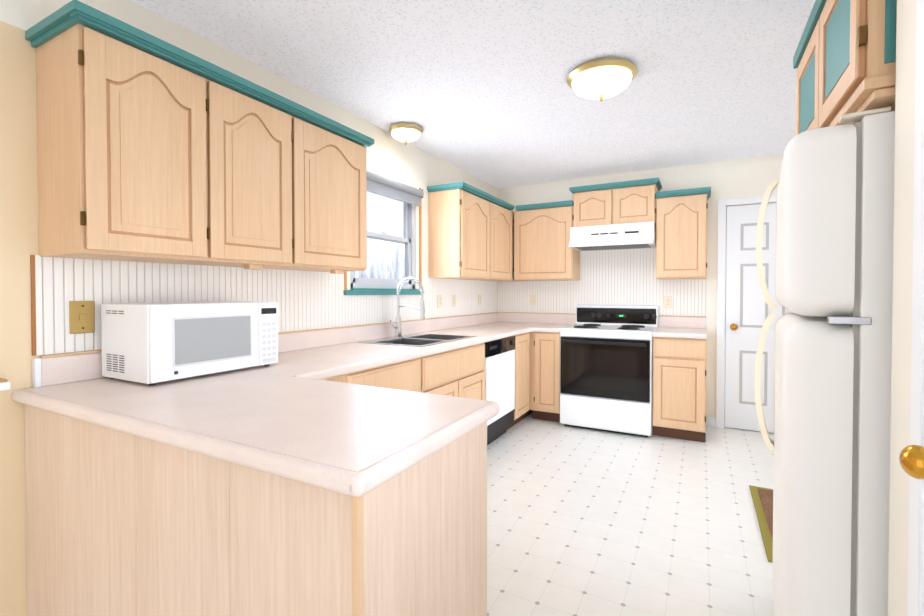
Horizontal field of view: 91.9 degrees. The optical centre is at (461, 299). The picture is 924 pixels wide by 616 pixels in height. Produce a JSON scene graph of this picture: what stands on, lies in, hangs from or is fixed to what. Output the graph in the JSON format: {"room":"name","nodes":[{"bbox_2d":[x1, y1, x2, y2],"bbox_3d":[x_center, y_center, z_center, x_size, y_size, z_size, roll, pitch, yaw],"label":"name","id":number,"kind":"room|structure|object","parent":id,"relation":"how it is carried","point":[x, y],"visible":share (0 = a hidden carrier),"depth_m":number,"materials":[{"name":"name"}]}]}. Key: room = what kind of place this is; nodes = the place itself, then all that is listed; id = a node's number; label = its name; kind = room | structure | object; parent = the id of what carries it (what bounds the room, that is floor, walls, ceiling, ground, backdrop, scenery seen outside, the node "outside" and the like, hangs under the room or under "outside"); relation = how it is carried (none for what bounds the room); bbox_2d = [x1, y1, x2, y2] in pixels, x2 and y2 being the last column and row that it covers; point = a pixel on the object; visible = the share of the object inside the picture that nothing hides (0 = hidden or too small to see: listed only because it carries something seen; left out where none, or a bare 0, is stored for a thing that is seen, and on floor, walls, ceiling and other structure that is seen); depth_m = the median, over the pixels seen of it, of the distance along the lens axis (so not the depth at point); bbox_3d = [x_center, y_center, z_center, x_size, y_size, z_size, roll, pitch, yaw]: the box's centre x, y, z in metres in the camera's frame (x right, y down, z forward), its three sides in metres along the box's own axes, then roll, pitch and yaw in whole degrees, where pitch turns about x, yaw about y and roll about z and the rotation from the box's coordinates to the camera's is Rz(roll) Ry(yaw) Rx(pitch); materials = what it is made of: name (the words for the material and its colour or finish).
{"room":"kitchen","nodes":[
{"label":"kitchen","id":0,"kind":"room"},
{"bbox_2d":[0,0,497,615],"bbox_3d":[-1.121,-0.014,2.385,0.110,2.440,6.500,0,1,28],"label":"wall","id":1,"kind":"structure","parent":0,"point":[402,162],"depth_m":1.73,"materials":[{"name":"beige paint"}]},
{"bbox_2d":[0,378,9,390],"bbox_3d":[-1.547,0.307,1.419,0.074,0.088,0.145,0,1,28],"label":"shelf","id":2,"kind":"object","parent":1,"relation":"attached to","point":[4,384],"visible":1,"depth_m":1.45,"materials":[{"name":"white"}]},
{"bbox_2d":[69,301,94,333],"bbox_3d":[-1.430,0.067,1.684,0.012,0.122,0.078,0,1,28],"label":"switch plate","id":3,"kind":"object","parent":1,"relation":"attached to","point":[81,316],"visible":1,"depth_m":1.68,"materials":[{"name":"brown"}]},
{"bbox_2d":[29,0,228,265],"bbox_3d":[-1.238,-0.542,1.705,0.333,0.776,0.476,0,1,28],"label":"upper cabinet","id":4,"kind":"object","parent":1,"relation":"attached to","point":[152,149],"depth_m":1.55,"materials":[{"name":"brown wood"}]},
{"bbox_2d":[217,72,308,270],"bbox_3d":[-1.058,-0.547,2.042,0.333,0.776,0.552,0,1,28],"label":"upper cabinet","id":5,"kind":"object","parent":1,"relation":"attached to","point":[269,131],"depth_m":2.02,"materials":[{"name":"brown wood"}]},
{"bbox_2d":[305,109,372,273],"bbox_3d":[-0.845,-0.553,2.439,0.333,0.776,0.612,0,1,28],"label":"upper cabinet","id":6,"kind":"object","parent":1,"relation":"attached to","point":[337,152],"depth_m":2.41,"materials":[{"name":"brown wood"}]},
{"bbox_2d":[344,188,421,290],"bbox_3d":[-0.594,-0.489,3.344,0.097,0.860,0.916,0,1,28],"label":"window","id":7,"kind":"structure","parent":1,"relation":"in","point":[407,239],"depth_m":3.62,"materials":[{"name":"grey plastic"}]},
{"bbox_2d":[367,171,423,205],"bbox_3d":[-0.536,-0.828,3.307,0.056,0.140,0.852,0,1,28],"label":"roller blind","id":8,"kind":"object","parent":7,"relation":"attached to","point":[384,186],"visible":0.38,"depth_m":3.33,"materials":[{"name":"grey"}]},
{"bbox_2d":[343,288,423,294],"bbox_3d":[-0.558,-0.057,3.331,0.050,0.047,0.930,0,1,28],"label":"window sill","id":9,"kind":"structure","parent":1,"relation":"attached to","point":[367,291],"depth_m":3.21,"materials":[{"name":"teal paint"}]},
{"bbox_2d":[437,295,441,307],"bbox_3d":[-0.198,0.016,3.990,0.008,0.116,0.072,0,1,28],"label":"electrical outlet","id":10,"kind":"object","parent":1,"relation":"attached to","point":[439,301],"visible":1,"depth_m":3.98,"materials":[{"name":"beige plastic"}]},
{"bbox_2d":[452,295,455,306],"bbox_3d":[-0.075,0.013,4.219,0.008,0.116,0.072,0,1,28],"label":"electrical outlet","id":11,"kind":"object","parent":1,"relation":"attached to","point":[453,300],"visible":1,"depth_m":4.21,"materials":[{"name":"beige plastic"}]},
{"bbox_2d":[427,182,494,280],"bbox_3d":[0.004,-0.578,4.038,0.321,0.776,0.630,0,1,28],"label":"upper cabinet","id":12,"kind":"object","parent":1,"relation":"attached to","point":[471,232],"depth_m":3.80,"materials":[{"name":"brown wood"}]},
{"bbox_2d":[478,294,481,304],"bbox_3d":[0.189,0.005,4.713,0.008,0.116,0.072,0,1,28],"label":"electrical outlet","id":13,"kind":"object","parent":1,"relation":"attached to","point":[479,299],"visible":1,"depth_m":4.70,"materials":[{"name":"beige plastic"}]},
{"bbox_2d":[495,198,513,280],"bbox_3d":[0.239,-0.584,4.477,0.321,0.776,0.623,0,1,28],"label":"upper cabinet","id":14,"kind":"object","parent":1,"relation":"attached to","point":[504,226],"depth_m":4.48,"materials":[{"name":"brown wood"}]},
{"bbox_2d":[497,154,783,424],"bbox_3d":[1.843,-0.046,4.436,3.200,2.440,0.128,0,1,28],"label":"wall","id":15,"kind":"structure","parent":1,"relation":"attached to","point":[622,276],"depth_m":4.37,"materials":[{"name":"beige paint"}]},
{"bbox_2d":[530,295,535,304],"bbox_3d":[0.783,0.007,4.926,0.072,0.116,0.008,0,1,28],"label":"electrical outlet","id":16,"kind":"object","parent":15,"relation":"attached to","point":[532,299],"visible":1,"depth_m":4.92,"materials":[{"name":"beige plastic"}]},
{"bbox_2d":[513,201,579,280],"bbox_3d":[0.890,-0.588,4.689,0.622,0.775,0.321,0,1,28],"label":"upper cabinet","id":17,"kind":"object","parent":15,"relation":"attached to","point":[543,251],"depth_m":4.55,"materials":[{"name":"brown wood"}]},
{"bbox_2d":[569,182,620,229],"bbox_3d":[1.360,-0.897,4.427,0.440,0.398,0.331,0,1,28],"label":"upper cabinet","id":18,"kind":"object","parent":15,"relation":"attached to","point":[598,204],"depth_m":4.28,"materials":[{"name":"brown wood"}]},
{"bbox_2d":[568,222,655,250],"bbox_3d":[1.453,-0.593,4.279,0.742,0.196,0.492,0,1,28],"label":"range hood","id":19,"kind":"object","parent":18,"relation":"attached to","point":[641,235],"visible":0.92,"depth_m":4.11,"materials":[{"name":"white metal"}]},
{"bbox_2d":[621,178,660,225],"bbox_3d":[1.631,-0.895,4.282,0.440,0.398,0.331,0,1,28],"label":"upper cabinet","id":20,"kind":"object","parent":15,"relation":"attached to","point":[638,197],"depth_m":4.10,"materials":[{"name":"brown wood"}]},
{"bbox_2d":[664,296,671,307],"bbox_3d":[1.978,0.027,4.287,0.072,0.116,0.008,0,1,28],"label":"electrical outlet","id":21,"kind":"object","parent":15,"relation":"attached to","point":[667,301],"visible":1,"depth_m":4.29,"materials":[{"name":"beige plastic"}]},
{"bbox_2d":[656,187,708,278],"bbox_3d":[2.010,-0.578,4.090,0.406,0.775,0.321,0,1,28],"label":"upper cabinet","id":22,"kind":"object","parent":15,"relation":"attached to","point":[681,228],"depth_m":3.95,"materials":[{"name":"brown wood"}]},
{"bbox_2d":[706,416,715,426],"bbox_3d":[0.285,1.172,1.651,3.099,0.090,6.300,0,1,28],"label":"baseboard","id":23,"kind":"structure","parent":15,"relation":"attached to","point":[710,421],"depth_m":4.13,"materials":[{"name":"white wood"}]},
{"bbox_2d":[716,195,776,427],"bbox_3d":[2.752,0.136,3.934,0.884,2.092,0.118,0,1,28],"label":"door frame","id":24,"kind":"structure","parent":15,"relation":"attached to","point":[721,303],"depth_m":4.07,"materials":[{"name":"white wood"}]},
{"bbox_2d":[725,203,792,432],"bbox_3d":[2.731,0.166,3.894,0.742,2.018,0.110,0,1,28],"label":"back door","id":25,"kind":"structure","parent":15,"relation":"in","point":[749,310],"depth_m":4.00,"materials":[{"name":"white wood"}]},
{"bbox_2d":[131,0,815,187],"bbox_3d":[0.285,-1.272,1.613,3.300,0.100,6.500,0,1,28],"label":"ceiling","id":26,"kind":"structure","parent":0,"point":[482,90],"depth_m":2.40,"materials":[{"name":"white paint"}]},
{"bbox_2d":[388,122,422,145],"bbox_3d":[-0.407,-1.182,3.245,0.240,0.128,0.240,0,1,28],"label":"ceiling light","id":27,"kind":"object","parent":26,"relation":"attached to","point":[405,132],"visible":1,"depth_m":3.17,"materials":[{"name":"white glass"}]},
{"bbox_2d":[567,57,637,101],"bbox_3d":[0.760,-1.157,2.438,0.370,0.153,0.370,0,1,28],"label":"ceiling light","id":28,"kind":"object","parent":26,"relation":"attached to","point":[601,79],"visible":1,"depth_m":2.34,"materials":[{"name":"white glass"}]},
{"bbox_2d":[487,413,773,615],"bbox_3d":[0.285,1.267,1.652,3.300,0.100,6.500,0,1,28],"label":"floor","id":29,"kind":"structure","parent":0,"point":[584,522],"depth_m":2.39,"materials":[{"name":"tile"}]},
{"bbox_2d":[24,404,135,615],"bbox_3d":[-1.060,0.781,1.651,0.717,0.864,0.600,0,1,28],"label":"base cabinet","id":30,"kind":"object","parent":29,"relation":"on","point":[119,523],"depth_m":1.38,"materials":[{"name":"brown wood"}]},
{"bbox_2d":[104,372,499,496],"bbox_3d":[-0.415,0.334,1.288,0.870,0.042,0.646,0,1,28],"label":"countertop","id":31,"kind":"structure","parent":30,"relation":"on","point":[292,413],"depth_m":1.13,"materials":[{"name":"laminate"}]},
{"bbox_2d":[132,434,183,615],"bbox_3d":[-0.594,0.784,1.402,0.478,0.864,0.600,0,1,28],"label":"base cabinet","id":32,"kind":"object","parent":29,"relation":"on","point":[157,467],"depth_m":1.16,"materials":[{"name":"brown wood"}]},
{"bbox_2d":[184,421,486,615],"bbox_3d":[-0.279,0.787,1.230,0.512,0.864,0.604,0,1,28],"label":"base cabinet","id":33,"kind":"object","parent":29,"relation":"on","point":[257,542],"depth_m":1.00,"materials":[{"name":"brown wood"}]},
{"bbox_2d":[324,370,363,384],"bbox_3d":[-0.866,0.774,2.105,0.632,0.864,0.401,0,1,28],"label":"base cabinet","id":34,"kind":"object","parent":29,"relation":"on","point":[356,377],"depth_m":2.09,"materials":[{"name":"brown wood"}]},
{"bbox_2d":[364,355,431,393],"bbox_3d":[-0.640,0.767,2.527,0.632,0.864,0.693,0,1,28],"label":"base cabinet","id":35,"kind":"object","parent":29,"relation":"on","point":[415,374],"depth_m":2.47,"materials":[{"name":"brown wood"}]},
{"bbox_2d":[12,312,535,425],"bbox_3d":[-0.273,0.250,3.175,0.660,0.151,4.110,0,1,28],"label":"countertop","id":36,"kind":"structure","parent":35,"relation":"on","point":[73,384],"depth_m":1.98,"materials":[{"name":"laminate"}]},
{"bbox_2d":[101,301,277,385],"bbox_3d":[-1.107,0.158,1.869,0.344,0.289,0.541,0,1,28],"label":"microwave","id":37,"kind":"object","parent":36,"relation":"on","point":[150,344],"visible":1,"depth_m":1.68,"materials":[{"name":"white"}]},
{"bbox_2d":[390,276,424,337],"bbox_3d":[-0.396,0.057,3.180,0.263,0.444,0.142,0,1,28],"label":"faucet","id":38,"kind":"object","parent":36,"relation":"on","point":[397,327],"visible":1,"depth_m":3.23,"materials":[{"name":"silver metal"}]},
{"bbox_2d":[358,333,475,346],"bbox_3d":[-0.289,0.374,3.171,0.506,0.190,0.756,0,1,28],"label":"sink","id":39,"kind":"object","parent":36,"relation":"in","point":[421,339],"visible":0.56,"depth_m":3.19,"materials":[{"name":"silver metal"}]},
{"bbox_2d":[484,336,514,444],"bbox_3d":[0.067,0.749,3.803,0.618,0.863,0.596,0,1,28],"label":"dishwasher","id":40,"kind":"object","parent":29,"relation":"on","point":[499,369],"visible":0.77,"depth_m":3.65,"materials":[{"name":"white metal"}]},
{"bbox_2d":[506,332,531,429],"bbox_3d":[0.437,0.736,4.539,0.631,0.865,1.048,0,1,28],"label":"base cabinet","id":41,"kind":"object","parent":29,"relation":"on","point":[522,410],"visible":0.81,"depth_m":4.10,"materials":[{"name":"brown wood"}]},
{"bbox_2d":[530,332,559,421],"bbox_3d":[0.932,0.737,4.511,0.307,0.865,0.631,0,1,28],"label":"base cabinet","id":42,"kind":"object","parent":29,"relation":"on","point":[544,375],"visible":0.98,"depth_m":4.24,"materials":[{"name":"brown wood"}]},
{"bbox_2d":[536,313,575,332],"bbox_3d":[0.948,0.230,4.483,0.259,0.151,0.652,0,1,28],"label":"countertop","id":43,"kind":"structure","parent":42,"relation":"on","point":[545,322],"depth_m":4.75,"materials":[{"name":"laminate"}]},
{"bbox_2d":[559,305,658,436],"bbox_3d":[1.387,0.618,4.200,0.784,1.112,0.729,0,1,28],"label":"stove","id":44,"kind":"object","parent":29,"relation":"on","point":[606,363],"visible":1,"depth_m":3.94,"materials":[{"name":"white metal"}]},
{"bbox_2d":[652,337,706,441],"bbox_3d":[1.940,0.745,3.972,0.403,0.865,0.631,0,1,28],"label":"base cabinet","id":45,"kind":"object","parent":29,"relation":"on","point":[679,390],"visible":1,"depth_m":3.70,"materials":[{"name":"brown wood"}]},
{"bbox_2d":[652,316,706,338],"bbox_3d":[1.935,0.238,3.955,0.403,0.151,0.652,0,1,28],"label":"countertop","id":46,"kind":"structure","parent":45,"relation":"on","point":[693,327],"depth_m":4.13,"materials":[{"name":"laminate"}]},
{"bbox_2d":[749,485,772,561],"bbox_3d":[1.890,1.200,2.318,0.600,0.013,0.910,0,1,28],"label":"door mat","id":47,"kind":"object","parent":29,"relation":"on","point":[762,497],"visible":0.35,"depth_m":2.49,"materials":[{"name":"yellow"}]},
{"bbox_2d":[754,107,894,615],"bbox_3d":[1.355,0.376,1.316,0.831,1.685,0.749,1,1,34],"label":"fridge","id":48,"kind":"object","parent":29,"relation":"on","point":[830,445],"visible":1,"depth_m":1.14,"materials":[{"name":"white metal"}]},
{"bbox_2d":[888,0,916,615],"bbox_3d":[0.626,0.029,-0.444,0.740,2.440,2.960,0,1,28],"label":"door frame","id":49,"kind":"structure","parent":0,"point":[902,288],"depth_m":0.99,"materials":[{"name":"beige"}]},
{"bbox_2d":[899,445,923,479],"bbox_3d":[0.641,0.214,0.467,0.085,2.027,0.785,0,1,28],"label":"door knob","id":50,"kind":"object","parent":49,"relation":"in","point":[911,459],"depth_m":0.75,"materials":[{"name":"gold metal"}]},
{"bbox_2d":[907,0,923,615],"bbox_3d":[0.674,0.185,0.463,0.028,2.100,1.000,0,1,28],"label":"door","id":51,"kind":"structure","parent":49,"relation":"attached to","point":[915,605],"depth_m":0.85,"materials":[{"name":"white wood"}]},
{"label":"outside","id":52,"kind":"structure","parent":0,"visible":0},
{"bbox_2d":[355,192,404,279],"bbox_3d":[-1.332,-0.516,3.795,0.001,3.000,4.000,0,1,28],"label":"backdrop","id":53,"kind":"structure","parent":52,"point":[385,259],"depth_m":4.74,"materials":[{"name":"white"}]},
{"bbox_3d":[2.395,-0.011,2.182,0.100,2.440,3.340,0,1,28],"label":"wall","id":54,"kind":"structure","parent":0,"visible":0},
{"bbox_2d":[793,0,896,135],"bbox_3d":[1.448,-0.725,1.266,0.710,0.485,0.830,0,1,28],"label":"upper cabinet","id":55,"kind":"object","parent":54,"relation":"attached to","point":[844,59],"visible":0.62,"depth_m":1.20,"materials":[{"name":"brown wood"}]}
]}

